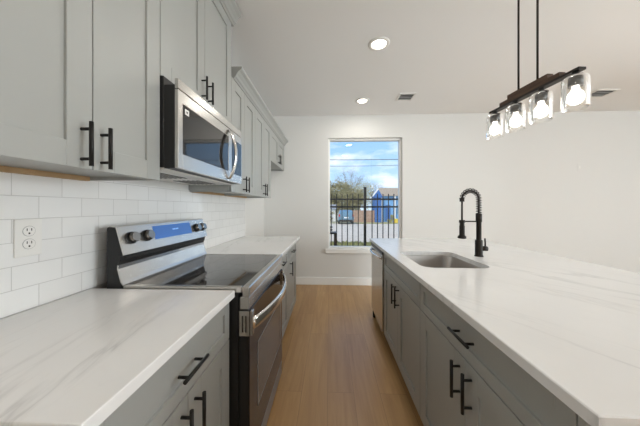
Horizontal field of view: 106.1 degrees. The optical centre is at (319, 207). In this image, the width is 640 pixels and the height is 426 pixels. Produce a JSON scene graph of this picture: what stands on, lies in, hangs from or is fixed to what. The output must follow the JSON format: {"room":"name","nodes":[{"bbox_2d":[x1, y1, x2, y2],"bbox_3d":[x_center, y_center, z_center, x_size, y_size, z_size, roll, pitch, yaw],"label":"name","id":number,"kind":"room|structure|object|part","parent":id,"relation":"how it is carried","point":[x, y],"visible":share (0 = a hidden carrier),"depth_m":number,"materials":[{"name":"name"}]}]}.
{"room":"kitchen","nodes":[
{"label":"kitchen","id":0,"kind":"room"},
{"bbox_2d":[2,180,263,318],"bbox_3d":[-1.158,-0.118,0.291,0.150,2.802,7.790,0,0,2],"label":"wall","id":1,"kind":"structure","parent":0,"point":[254,207],"depth_m":3.25,"materials":[{"name":"white paint"}]},
{"bbox_2d":[0,0,159,180],"bbox_3d":[-0.874,-0.767,0.773,0.376,1.301,0.612,0,0,2],"label":"upper cabinet","id":2,"kind":"object","parent":1,"relation":"attached to","point":[80,79],"visible":1,"depth_m":0.74,"materials":[{"name":"grey paint"}]},
{"bbox_3d":[-1.041,-0.126,0.780,0.024,0.018,0.574,0,0,2],"label":"hanging rail","id":3,"kind":"part","parent":2,"relation":"part of","materials":[{"name":"brown wood"}]},
{"bbox_3d":[-0.740,-0.766,0.615,0.020,1.294,0.303,0,0,2],"label":"door","id":4,"kind":"part","parent":2,"relation":"part of","materials":[{"name":"grey paint"}]},
{"bbox_3d":[-0.707,-0.192,0.731,0.038,0.135,0.012,0,0,2],"label":"handle","id":5,"kind":"part","parent":2,"relation":"part of","materials":[{"name":"black metal"}]},
{"bbox_3d":[-0.704,-0.192,0.795,0.038,0.135,0.012,0,0,2],"label":"handle","id":6,"kind":"part","parent":2,"relation":"part of","materials":[{"name":"black metal"}]},
{"bbox_3d":[-0.728,-0.766,0.920,0.020,1.294,0.302,0,0,2],"label":"door","id":7,"kind":"part","parent":2,"relation":"part of","materials":[{"name":"grey paint"}]},
{"bbox_2d":[0,172,244,318],"bbox_3d":[-1.027,0.119,1.569,0.008,0.498,3.055,0,0,2],"label":"tile backsplash","id":8,"kind":"structure","parent":1,"relation":"attached to","point":[76,216],"depth_m":1.03,"materials":[{"name":"white tile"}]},
{"bbox_2d":[14,218,41,257],"bbox_3d":[-1.048,0.109,0.866,0.007,0.134,0.080,0,0,2],"label":"wall outlet","id":9,"kind":"object","parent":8,"relation":"attached to","point":[27,232],"visible":1,"depth_m":0.86,"materials":[{"name":"white plastic"}]},
{"bbox_2d":[23,226,34,235],"bbox_3d":[-1.045,0.086,0.866,0.002,0.035,0.035,0,0,2],"label":"socket","id":10,"kind":"object","parent":9,"relation":"attached to","point":[27,230],"depth_m":0.86,"materials":[{"name":"white plastic"}]},
{"bbox_2d":[23,239,34,248],"bbox_3d":[-1.045,0.132,0.866,0.002,0.035,0.035,0,0,2],"label":"socket","id":11,"kind":"object","parent":9,"relation":"attached to","point":[27,243],"depth_m":0.86,"materials":[{"name":"white plastic"}]},
{"bbox_2d":[160,0,230,122],"bbox_3d":[-0.846,-1.003,1.469,0.376,0.829,0.779,0,0,2],"label":"upper cabinet","id":12,"kind":"object","parent":1,"relation":"attached to","point":[195,35],"visible":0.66,"depth_m":1.41,"materials":[{"name":"grey paint"}]},
{"bbox_3d":[-0.714,-1.002,1.266,0.020,0.822,0.380,0,0,2],"label":"door","id":13,"kind":"part","parent":12,"relation":"part of","materials":[{"name":"grey paint"}]},
{"bbox_2d":[160,76,241,184],"bbox_3d":[-0.792,-0.379,1.467,0.470,0.422,0.774,0,0,2],"label":"microwave","id":14,"kind":"object","parent":12,"relation":"attached to","point":[199,146],"visible":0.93,"depth_m":1.24,"materials":[{"name":"silver metal"}]},
{"bbox_3d":[-0.630,-0.359,1.359,0.016,0.229,0.502,0,0,2],"label":"door glass","id":15,"kind":"part","parent":14,"relation":"part of","materials":[{"name":"black glass"}]},
{"bbox_3d":[-0.625,-0.554,1.460,0.018,0.045,0.774,0,0,2],"label":"vent trim","id":16,"kind":"part","parent":14,"relation":"part of","materials":[{"name":"silver metal"}]},
{"bbox_3d":[-0.582,-0.352,1.609,0.062,0.325,0.034,0,0,2],"label":"handle","id":17,"kind":"part","parent":14,"relation":"part of","materials":[{"name":"silver metal"}]},
{"bbox_3d":[-0.604,-0.354,1.750,0.002,0.240,0.170,0,0,2],"label":"control panel","id":18,"kind":"part","parent":14,"relation":"part of","materials":[{"name":"silver glass"}]},
{"bbox_3d":[-0.679,-0.702,1.420,0.038,0.135,0.012,0,0,2],"label":"handle","id":19,"kind":"part","parent":12,"relation":"part of","materials":[{"name":"black metal"}]},
{"bbox_3d":[-0.676,-0.702,1.492,0.038,0.135,0.012,0,0,2],"label":"handle","id":20,"kind":"part","parent":12,"relation":"part of","materials":[{"name":"black metal"}]},
{"bbox_3d":[-0.699,-1.002,1.655,0.020,0.822,0.392,0,0,2],"label":"door","id":21,"kind":"part","parent":12,"relation":"part of","materials":[{"name":"grey paint"}]},
{"bbox_2d":[219,0,241,26],"bbox_3d":[-0.843,-1.463,1.184,0.403,0.090,1.420,0,0,2],"label":"crown molding","id":22,"kind":"structure","parent":12,"relation":"on","point":[230,7],"depth_m":1.78,"materials":[{"name":"grey paint"}]},
{"bbox_2d":[189,76,254,195],"bbox_3d":[-0.819,-0.564,2.151,0.376,0.896,0.584,0,0,2],"label":"upper cabinet","id":23,"kind":"object","parent":1,"relation":"attached to","point":[242,109],"visible":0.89,"depth_m":2.11,"materials":[{"name":"grey paint"}]},
{"bbox_3d":[-0.987,-0.126,2.158,0.024,0.018,0.546,0,0,2],"label":"hanging rail","id":24,"kind":"part","parent":23,"relation":"part of","materials":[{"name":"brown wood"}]},
{"bbox_3d":[-0.685,-0.564,1.994,0.020,0.889,0.277,0,0,2],"label":"door","id":25,"kind":"part","parent":23,"relation":"part of","materials":[{"name":"grey paint"}]},
{"bbox_3d":[-0.674,-0.564,2.285,0.020,0.889,0.301,0,0,2],"label":"door","id":26,"kind":"part","parent":23,"relation":"part of","materials":[{"name":"grey paint"}]},
{"bbox_2d":[229,108,270,197],"bbox_3d":[-0.794,-0.564,2.773,0.376,0.896,0.659,0,0,2],"label":"upper cabinet","id":27,"kind":"object","parent":1,"relation":"attached to","point":[262,130],"visible":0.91,"depth_m":2.71,"materials":[{"name":"grey paint"}]},
{"bbox_3d":[-0.661,-0.564,2.602,0.020,0.889,0.325,0,0,2],"label":"door","id":28,"kind":"part","parent":27,"relation":"part of","materials":[{"name":"grey paint"}]},
{"bbox_3d":[-0.648,-0.564,2.932,0.020,0.889,0.328,0,0,2],"label":"door","id":29,"kind":"part","parent":27,"relation":"part of","materials":[{"name":"grey paint"}]},
{"bbox_2d":[271,130,283,170],"bbox_3d":[-0.763,-0.806,3.555,0.376,0.413,0.905,0,0,2],"label":"upper cabinet","id":30,"kind":"object","parent":1,"relation":"attached to","point":[277,148],"visible":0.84,"depth_m":3.49,"materials":[{"name":"grey paint"}]},
{"bbox_2d":[231,66,287,145],"bbox_3d":[-0.773,-1.059,2.956,0.403,0.092,2.124,0,0,2],"label":"crown molding","id":31,"kind":"structure","parent":30,"relation":"on","point":[238,74],"depth_m":2.35,"materials":[{"name":"grey paint"}]},
{"bbox_3d":[-0.632,-0.805,3.325,0.020,0.406,0.452,0,0,2],"label":"door","id":32,"kind":"part","parent":30,"relation":"part of","materials":[{"name":"grey paint"}]},
{"bbox_3d":[-0.615,-0.805,3.777,0.020,0.406,0.447,0,0,2],"label":"door","id":33,"kind":"part","parent":30,"relation":"part of","materials":[{"name":"grey paint"}]},
{"bbox_2d":[266,285,423,425],"bbox_3d":[2.414,1.343,0.149,7.300,0.120,7.790,0,0,2],"label":"floor","id":34,"kind":"structure","parent":0,"point":[339,367],"depth_m":1.90,"materials":[{"name":"brown wood"}]},
{"bbox_2d":[99,303,228,425],"bbox_3d":[-0.714,0.842,0.760,0.676,0.882,0.642,0,0,2],"label":"base cabinet","id":35,"kind":"object","parent":34,"relation":"on","point":[191,388],"visible":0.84,"depth_m":0.76,"materials":[{"name":"grey paint"}]},
{"bbox_2d":[0,288,234,425],"bbox_3d":[-0.723,0.384,0.752,0.664,0.031,0.662,0,0,2],"label":"countertop","id":36,"kind":"structure","parent":35,"relation":"on","point":[72,360],"depth_m":0.63,"materials":[{"name":"stone"}]},
{"bbox_3d":[-0.430,0.881,0.592,0.020,0.592,0.326,0,0,2],"label":"door","id":37,"kind":"part","parent":35,"relation":"part of","materials":[{"name":"grey paint"}]},
{"bbox_3d":[-0.397,0.683,0.720,0.038,0.150,0.012,0,0,2],"label":"handle","id":38,"kind":"part","parent":35,"relation":"part of","materials":[{"name":"black metal"}]},
{"bbox_3d":[-0.395,0.501,0.751,0.038,0.012,0.130,0,0,2],"label":"handle","id":39,"kind":"part","parent":35,"relation":"part of","materials":[{"name":"black metal"}]},
{"bbox_3d":[-0.394,0.683,0.792,0.038,0.150,0.012,0,0,2],"label":"handle","id":40,"kind":"part","parent":35,"relation":"part of","materials":[{"name":"black metal"}]},
{"bbox_3d":[-0.418,0.881,0.912,0.020,0.592,0.310,0,0,2],"label":"door","id":41,"kind":"part","parent":35,"relation":"part of","materials":[{"name":"grey paint"}]},
{"bbox_2d":[107,218,286,425],"bbox_3d":[-0.590,0.684,1.464,0.745,1.196,0.751,0,0,2],"label":"electric range","id":42,"kind":"object","parent":34,"relation":"on","point":[170,255],"visible":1,"depth_m":1.25,"materials":[{"name":"silver metal"}]},
{"bbox_3d":[-0.910,0.147,1.165,0.024,0.059,0.059,0,0,2],"label":"knob","id":43,"kind":"part","parent":42,"relation":"part of","materials":[{"name":"black plastic"}]},
{"bbox_3d":[-0.916,0.154,1.476,0.069,0.135,0.751,0,0,2],"label":"control panel","id":44,"kind":"part","parent":42,"relation":"part of","materials":[{"name":"silver metal"}]},
{"bbox_3d":[-0.893,0.312,1.476,0.042,0.092,0.751,0,0,2],"label":"trim","id":45,"kind":"part","parent":42,"relation":"part of","materials":[{"name":"silver metal"}]},
{"bbox_2d":[123,254,281,296],"bbox_3d":[-0.593,0.379,1.464,0.587,0.046,0.750,0,0,2],"label":"cooktop","id":46,"kind":"object","parent":42,"relation":"in","point":[245,274],"depth_m":1.28,"materials":[{"name":"black glass"}]},
{"bbox_3d":[-0.328,0.806,1.453,0.043,0.682,0.744,0,0,2],"label":"oven door","id":47,"kind":"part","parent":42,"relation":"part of","materials":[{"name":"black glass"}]},
{"bbox_3d":[-0.325,0.432,1.453,0.043,0.058,0.746,0,0,2],"label":"panel","id":48,"kind":"part","parent":42,"relation":"part of","materials":[{"name":"silver metal"}]},
{"bbox_3d":[-0.304,0.806,1.452,0.005,0.682,0.744,0,0,2],"label":"door glass","id":49,"kind":"part","parent":42,"relation":"part of","materials":[{"name":"black glass"}]},
{"bbox_3d":[-0.258,0.525,1.450,0.082,0.058,0.726,0,0,2],"label":"oven handle","id":50,"kind":"part","parent":42,"relation":"part of","materials":[{"name":"silver metal"}]},
{"bbox_3d":[-0.326,1.200,1.453,0.046,0.095,0.738,0,0,2],"label":"storage drawer","id":51,"kind":"part","parent":42,"relation":"part of","materials":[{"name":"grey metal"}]},
{"bbox_2d":[281,251,287,337],"bbox_3d":[-0.648,0.842,2.150,0.698,0.882,0.602,0,0,2],"label":"base cabinet","id":52,"kind":"object","parent":34,"relation":"on","point":[285,257],"visible":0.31,"depth_m":2.31,"materials":[{"name":"grey paint"}]},
{"bbox_2d":[205,236,299,256],"bbox_3d":[-0.635,0.384,2.458,0.706,0.031,1.219,0,0,2],"label":"countertop","id":53,"kind":"structure","parent":52,"relation":"on","point":[277,245],"depth_m":2.32,"materials":[{"name":"stone"}]},
{"bbox_3d":[-0.347,0.495,2.138,0.020,0.169,0.598,0,0,2],"label":"drawer","id":54,"kind":"part","parent":52,"relation":"part of","materials":[{"name":"grey paint"}]},
{"bbox_2d":[288,243,295,321],"bbox_3d":[-0.624,0.842,2.755,0.698,0.882,0.604,0,0,2],"label":"base cabinet","id":55,"kind":"object","parent":34,"relation":"on","point":[292,251],"visible":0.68,"depth_m":2.73,"materials":[{"name":"grey paint"}]},
{"bbox_3d":[-0.323,0.495,2.743,0.020,0.169,0.600,0,0,2],"label":"drawer","id":56,"kind":"part","parent":55,"relation":"part of","materials":[{"name":"grey paint"}]},
{"bbox_2d":[370,242,383,332],"bbox_3d":[0.870,0.847,2.538,0.656,0.872,0.588,0,0,2],"label":"dishwasher","id":57,"kind":"object","parent":34,"relation":"on","point":[377,254],"visible":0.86,"depth_m":2.43,"materials":[{"name":"silver metal"}]},
{"bbox_3d":[0.573,0.483,2.546,0.062,0.023,0.540,0,0,2],"label":"handle","id":58,"kind":"part","parent":57,"relation":"part of","materials":[{"name":"silver metal"}]},
{"bbox_2d":[384,253,420,415],"bbox_3d":[0.859,0.842,1.784,0.638,0.882,0.890,0,0,2],"label":"base cabinet","id":59,"kind":"object","parent":34,"relation":"on","point":[402,309],"visible":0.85,"depth_m":1.66,"materials":[{"name":"grey paint"}]},
{"bbox_3d":[0.597,0.874,2.017,0.020,0.605,0.442,0,0,2],"label":"door","id":60,"kind":"part","parent":59,"relation":"part of","materials":[{"name":"grey paint"}]},
{"bbox_3d":[0.561,0.661,1.838,0.038,0.150,0.012,0,0,2],"label":"handle","id":61,"kind":"part","parent":59,"relation":"part of","materials":[{"name":"black metal"}]},
{"bbox_3d":[0.557,0.661,1.754,0.038,0.150,0.012,0,0,2],"label":"handle","id":62,"kind":"part","parent":59,"relation":"part of","materials":[{"name":"black metal"}]},
{"bbox_3d":[0.588,0.489,1.795,0.020,0.156,0.886,0,0,2],"label":"false drawer","id":63,"kind":"part","parent":59,"relation":"part of","materials":[{"name":"grey paint"}]},
{"bbox_3d":[0.579,0.874,1.573,0.020,0.605,0.442,0,0,2],"label":"door","id":64,"kind":"part","parent":59,"relation":"part of","materials":[{"name":"grey paint"}]},
{"bbox_2d":[369,238,639,425],"bbox_3d":[1.167,0.384,1.621,1.254,0.031,2.444,0,0,2],"label":"countertop","id":65,"kind":"structure","parent":59,"relation":"on","point":[573,326],"depth_m":0.83,"materials":[{"name":"stone"}]},
{"bbox_2d":[405,255,479,267],"bbox_3d":[0.856,0.501,1.734,0.468,0.202,0.592,0,0,2],"label":"sink","id":66,"kind":"object","parent":65,"relation":"in","point":[433,261],"visible":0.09,"depth_m":2.00,"materials":[{"name":"silver metal"}]},
{"bbox_2d":[457,188,487,256],"bbox_3d":[1.148,0.112,1.814,0.214,0.513,0.060,0,0,2],"label":"kitchen faucet","id":67,"kind":"object","parent":65,"relation":"on","point":[479,248],"visible":1,"depth_m":1.80,"materials":[{"name":"black metal"}]},
{"bbox_3d":[1.195,0.148,1.812,0.042,0.202,0.042,0,0,2],"label":"post","id":68,"kind":"part","parent":67,"relation":"part of","materials":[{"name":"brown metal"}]},
{"bbox_2d":[420,283,577,425],"bbox_3d":[0.824,0.842,0.910,0.638,0.882,0.854,0,0,2],"label":"base cabinet","id":69,"kind":"object","parent":34,"relation":"on","point":[466,380],"visible":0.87,"depth_m":0.86,"materials":[{"name":"grey paint"}]},
{"bbox_3d":[0.561,0.874,1.124,0.020,0.605,0.444,0,0,2],"label":"door","id":70,"kind":"part","parent":69,"relation":"part of","materials":[{"name":"grey paint"}]},
{"bbox_3d":[0.525,0.668,0.938,0.038,0.142,0.012,0,0,2],"label":"handle","id":71,"kind":"part","parent":69,"relation":"part of","materials":[{"name":"black metal"}]},
{"bbox_3d":[0.523,0.483,0.895,0.038,0.012,0.135,0,0,2],"label":"handle","id":72,"kind":"part","parent":69,"relation":"part of","materials":[{"name":"black metal"}]},
{"bbox_3d":[0.522,0.668,0.860,0.038,0.142,0.012,0,0,2],"label":"handle","id":73,"kind":"part","parent":69,"relation":"part of","materials":[{"name":"black metal"}]},
{"bbox_3d":[0.544,0.874,0.698,0.020,0.605,0.404,0,0,2],"label":"door","id":74,"kind":"part","parent":69,"relation":"part of","materials":[{"name":"grey paint"}]},
{"bbox_2d":[578,415,589,425],"bbox_3d":[0.886,0.842,1.654,0.623,0.882,2.385,0,0,2],"label":"panel","id":75,"kind":"object","parent":34,"relation":"on","point":[581,422],"visible":0.02,"depth_m":0.49,"materials":[{"name":"grey paint"}]},
{"bbox_2d":[231,0,639,115],"bbox_3d":[2.414,-1.594,0.149,7.300,0.150,7.790,0,0,2],"label":"ceiling","id":76,"kind":"structure","parent":0,"point":[302,57],"depth_m":2.36,"materials":[{"name":"white paint"}]},
{"bbox_2d":[355,98,369,103],"bbox_3d":[0.606,-1.515,3.436,0.200,0.008,0.200,0,0,2],"label":"recessed light","id":77,"kind":"object","parent":76,"relation":"in","point":[359,100],"visible":1,"depth_m":3.42,"materials":[{"name":"white plastic"}]},
{"bbox_2d":[368,36,389,50],"bbox_3d":[0.548,-1.515,2.240,0.200,0.008,0.200,0,0,2],"label":"recessed light","id":78,"kind":"object","parent":76,"relation":"in","point":[381,42],"visible":1,"depth_m":2.23,"materials":[{"name":"white plastic"}]},
{"bbox_2d":[396,93,416,100],"bbox_3d":[1.178,-1.514,3.306,0.220,0.010,0.220,0,0,2],"label":"ceiling vent","id":79,"kind":"object","parent":76,"relation":"in","point":[402,96],"visible":1,"depth_m":3.30,"materials":[{"name":"white plastic"}]},
{"bbox_2d":[486,0,591,139],"bbox_3d":[1.221,-0.998,1.411,0.110,1.041,0.594,0,0,-4],"label":"pendant light","id":80,"kind":"object","parent":76,"relation":"hanging from","point":[575,80],"visible":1,"depth_m":1.34,"materials":[{"name":"clear glass"}]},
{"bbox_2d":[489,112,500,134],"bbox_3d":[1.203,-0.575,1.656,0.063,0.155,0.063,0,0,2],"label":"bulb","id":81,"kind":"object","parent":80,"relation":"attached to","point":[494,118],"depth_m":1.64,"materials":[{"name":"white glass"}]},
{"bbox_3d":[1.203,-0.556,1.656,0.104,0.156,0.104,0,0,2],"label":"lamp shade","id":82,"kind":"part","parent":80,"relation":"part of","materials":[{"name":"clear glass"}]},
{"bbox_2d":[509,101,521,126],"bbox_3d":[1.215,-0.575,1.494,0.063,0.155,0.063,0,0,2],"label":"bulb","id":83,"kind":"object","parent":80,"relation":"attached to","point":[514,107],"depth_m":1.48,"materials":[{"name":"white glass"}]},
{"bbox_3d":[1.215,-0.556,1.494,0.104,0.156,0.104,0,0,2],"label":"lamp shade","id":84,"kind":"part","parent":80,"relation":"part of","materials":[{"name":"clear glass"}]},
{"bbox_3d":[1.216,-1.107,1.475,0.011,0.788,0.011,0,0,2],"label":"rod","id":85,"kind":"part","parent":80,"relation":"part of","materials":[{"name":"brown metal"}]},
{"bbox_3d":[1.225,-1.107,1.356,0.011,0.788,0.011,0,0,2],"label":"rod","id":86,"kind":"part","parent":80,"relation":"part of","materials":[{"name":"brown metal"}]},
{"bbox_2d":[533,89,548,117],"bbox_3d":[1.226,-0.575,1.336,0.063,0.155,0.063,0,0,2],"label":"bulb","id":87,"kind":"object","parent":80,"relation":"attached to","point":[541,110],"depth_m":1.32,"materials":[{"name":"white glass"}]},
{"bbox_3d":[1.226,-0.556,1.336,0.104,0.156,0.104,0,0,2],"label":"lamp shade","id":88,"kind":"part","parent":80,"relation":"part of","materials":[{"name":"clear glass"}]},
{"bbox_2d":[566,71,584,104],"bbox_3d":[1.238,-0.575,1.167,0.063,0.155,0.063,0,0,2],"label":"bulb","id":89,"kind":"object","parent":80,"relation":"attached to","point":[575,81],"depth_m":1.15,"materials":[{"name":"white glass"}]},
{"bbox_3d":[1.238,-0.556,1.167,0.104,0.156,0.104,0,0,2],"label":"lamp shade","id":90,"kind":"part","parent":80,"relation":"part of","materials":[{"name":"clear glass"}]},
{"bbox_2d":[591,89,620,97],"bbox_3d":[3.726,-1.514,3.205,0.280,0.010,0.220,0,0,2],"label":"ceiling vent","id":91,"kind":"object","parent":76,"relation":"in","point":[600,92],"visible":0.75,"depth_m":3.18,"materials":[{"name":"white plastic"}]},
{"bbox_2d":[264,111,639,277],"bbox_3d":[2.565,-0.118,3.966,7.000,2.802,0.150,0,0,2],"label":"wall","id":92,"kind":"structure","parent":0,"point":[534,195],"depth_m":3.88,"materials":[{"name":"white paint"}]},
{"bbox_2d":[296,277,371,284],"bbox_3d":[2.562,1.220,3.884,6.964,0.125,0.016,0,0,2],"label":"baseboard","id":93,"kind":"structure","parent":92,"relation":"attached to","point":[299,280],"depth_m":3.97,"materials":[{"name":"white paint"}]},
{"bbox_2d":[325,138,400,253],"bbox_3d":[0.744,-0.194,4.020,1.304,1.902,0.183,0,0,2],"label":"window","id":94,"kind":"structure","parent":92,"relation":"in","point":[351,249],"depth_m":4.02,"materials":[{"name":"white paint"}]},
{"bbox_3d":[0.741,0.722,3.946,1.304,0.070,0.035,0,0,2],"label":"sill","id":95,"kind":"part","parent":94,"relation":"part of","materials":[{"name":"white paint"}]},
{"bbox_2d":[577,163,584,170],"bbox_3d":[4.151,-0.637,3.825,0.120,0.120,0.007,0,0,2],"label":"wall plate","id":96,"kind":"object","parent":92,"relation":"attached to","point":[580,166],"visible":1,"depth_m":3.82,"materials":[{"name":"white paint"}]},
{"label":"outside","id":97,"kind":"structure","parent":0,"visible":0},
{"bbox_2d":[330,212,392,245],"bbox_3d":[16.750,1.928,71.503,190.000,1.090,135.780,0,0,2],"label":"ground","id":98,"kind":"structure","parent":97,"point":[333,222],"depth_m":32.27,"materials":[{"name":"grey concrete"}]},
{"bbox_2d":[330,204,335,220],"bbox_3d":[0.719,0.820,36.300,3.550,2.474,3.000,0,0,2],"label":"shed","id":99,"kind":"object","parent":98,"relation":"on","point":[333,209],"visible":0.2,"depth_m":34.96,"materials":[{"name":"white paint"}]},
{"bbox_2d":[330,226,336,245],"bbox_3d":[-0.317,0.968,6.933,1.605,0.830,0.390,0,0,2],"label":"garden bench","id":100,"kind":"object","parent":98,"relation":"on","point":[331,231],"visible":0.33,"depth_m":6.74,"materials":[{"name":"black metal"}]},
{"bbox_3d":[0.442,1.068,6.888,0.085,0.630,0.300,0,0,2],"label":"leg","id":101,"kind":"part","parent":100,"relation":"part of","materials":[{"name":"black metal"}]},
{"bbox_2d":[330,178,350,216],"bbox_3d":[1.749,-1.923,44.377,8.593,8.144,7.463,0,0,2],"label":"tree","id":102,"kind":"object","parent":98,"relation":"on","point":[333,190],"visible":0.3,"depth_m":43.27,"materials":[{"name":"green plant"}]},
{"bbox_2d":[330,240,370,245],"bbox_3d":[2.246,1.325,8.773,8.054,0.146,1.383,0,0,2],"label":"grass","id":103,"kind":"structure","parent":98,"relation":"on","point":[355,243],"depth_m":8.77,"materials":[{"name":"green plant"}]},
{"bbox_2d":[332,167,369,192],"bbox_3d":[7.245,-4.381,60.525,12.155,13.156,8.802,0,0,23],"label":"tree","id":104,"kind":"object","parent":98,"relation":"on","point":[357,167],"visible":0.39,"depth_m":60.22,"materials":[{"name":"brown plant"}]},
{"bbox_2d":[340,180,371,215],"bbox_3d":[6.621,-1.779,51.905,8.006,7.989,8.248,0,0,42],"label":"tree","id":105,"kind":"object","parent":98,"relation":"on","point":[351,190],"visible":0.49,"depth_m":50.77,"materials":[{"name":"green plant"}]},
{"bbox_2d":[353,210,373,221],"bbox_3d":[5.911,1.239,32.832,3.000,1.652,0.080,0,0,2],"label":"fence","id":106,"kind":"object","parent":98,"relation":"on","point":[361,212],"visible":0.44,"depth_m":32.79,"materials":[{"name":"brown wood"}]},
{"bbox_2d":[330,187,397,245],"bbox_3d":[1.484,0.358,7.946,4.892,2.050,0.094,0,0,2],"label":"metal fence","id":107,"kind":"object","parent":98,"relation":"on","point":[365,198],"visible":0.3,"depth_m":7.91,"materials":[{"name":"black metal"}]},
{"bbox_3d":[0.285,-0.012,7.995,2.320,0.052,0.044,0,0,2],"label":"rail","id":108,"kind":"part","parent":107,"relation":"part of","materials":[{"name":"black metal"}]},
{"bbox_3d":[1.484,0.358,7.947,0.092,2.050,0.092,0,0,2],"label":"post","id":109,"kind":"part","parent":107,"relation":"part of","materials":[{"name":"black metal"}]},
{"bbox_3d":[2.683,-0.012,7.900,2.320,0.052,0.044,0,0,2],"label":"rail","id":110,"kind":"part","parent":107,"relation":"part of","materials":[{"name":"black metal"}]},
{"bbox_3d":[2.683,-0.262,7.900,2.320,0.052,0.044,0,0,2],"label":"rail","id":111,"kind":"part","parent":107,"relation":"part of","materials":[{"name":"black metal"}]},
{"bbox_2d":[353,179,376,208],"bbox_3d":[12.043,-3.031,69.580,9.853,10.571,8.877,0,0,2],"label":"tree","id":112,"kind":"object","parent":98,"relation":"on","point":[359,179],"visible":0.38,"depth_m":69.27,"materials":[{"name":"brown plant"}]},
{"bbox_2d":[366,180,386,205],"bbox_3d":[17.576,-3.448,79.214,9.227,11.439,9.017,0,0,2],"label":"tree","id":113,"kind":"object","parent":98,"relation":"on","point":[372,180],"visible":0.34,"depth_m":77.67,"materials":[{"name":"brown plant"}]},
{"bbox_2d":[356,222,397,223],"bbox_3d":[9.310,1.966,30.006,9.660,0.141,1.380,0,0,2],"label":"grass","id":114,"kind":"structure","parent":98,"relation":"on","point":[356,222],"depth_m":29.58,"materials":[{"name":"green plant"}]},
{"bbox_2d":[370,188,397,221],"bbox_3d":[11.491,-0.459,36.649,9.550,5.016,9.050,0,0,2],"label":"house","id":115,"kind":"structure","parent":98,"relation":"on","point":[385,191],"depth_m":33.59,"materials":[{"name":"blue"}]},
{"bbox_3d":[9.495,0.816,33.630,0.700,2.266,0.080,0,0,2],"label":"door","id":116,"kind":"part","parent":115,"relation":"part of","materials":[{"name":"blue"}]},
{"bbox_3d":[10.281,0.236,33.244,0.280,3.626,0.250,0,0,2],"label":"porch post","id":117,"kind":"part","parent":115,"relation":"part of","materials":[{"name":"white paint"}]},
{"bbox_3d":[15.687,-1.547,19.394,0.260,6.741,0.260,0,0,2],"label":"utility pole","id":118,"kind":"object","parent":98,"relation":"on","visible":0},
{"bbox_2d":[364,159,397,159],"bbox_3d":[3.191,-4.080,19.754,25.002,0.418,0.042,0,0,2],"label":"power line","id":119,"kind":"object","parent":118,"relation":"attached to","point":[364,159],"visible":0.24,"depth_m":19.66,"materials":[{"name":"black metal"}]},
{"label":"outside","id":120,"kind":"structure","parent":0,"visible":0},
{"bbox_2d":[330,224,397,241],"bbox_3d":[9.673,1.698,19.182,140.000,0.617,19.900,0,0,2],"label":"road","id":121,"kind":"structure","parent":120,"point":[341,228],"depth_m":15.69,"materials":[{"name":"grey asphalt"}]},
{"bbox_2d":[337,210,353,223],"bbox_3d":[3.116,1.128,29.980,1.840,1.660,4.240,0,0,2],"label":"car","id":122,"kind":"object","parent":121,"relation":"on","point":[342,215],"visible":0.91,"depth_m":27.93,"materials":[{"name":"blue paint"}]}
]}

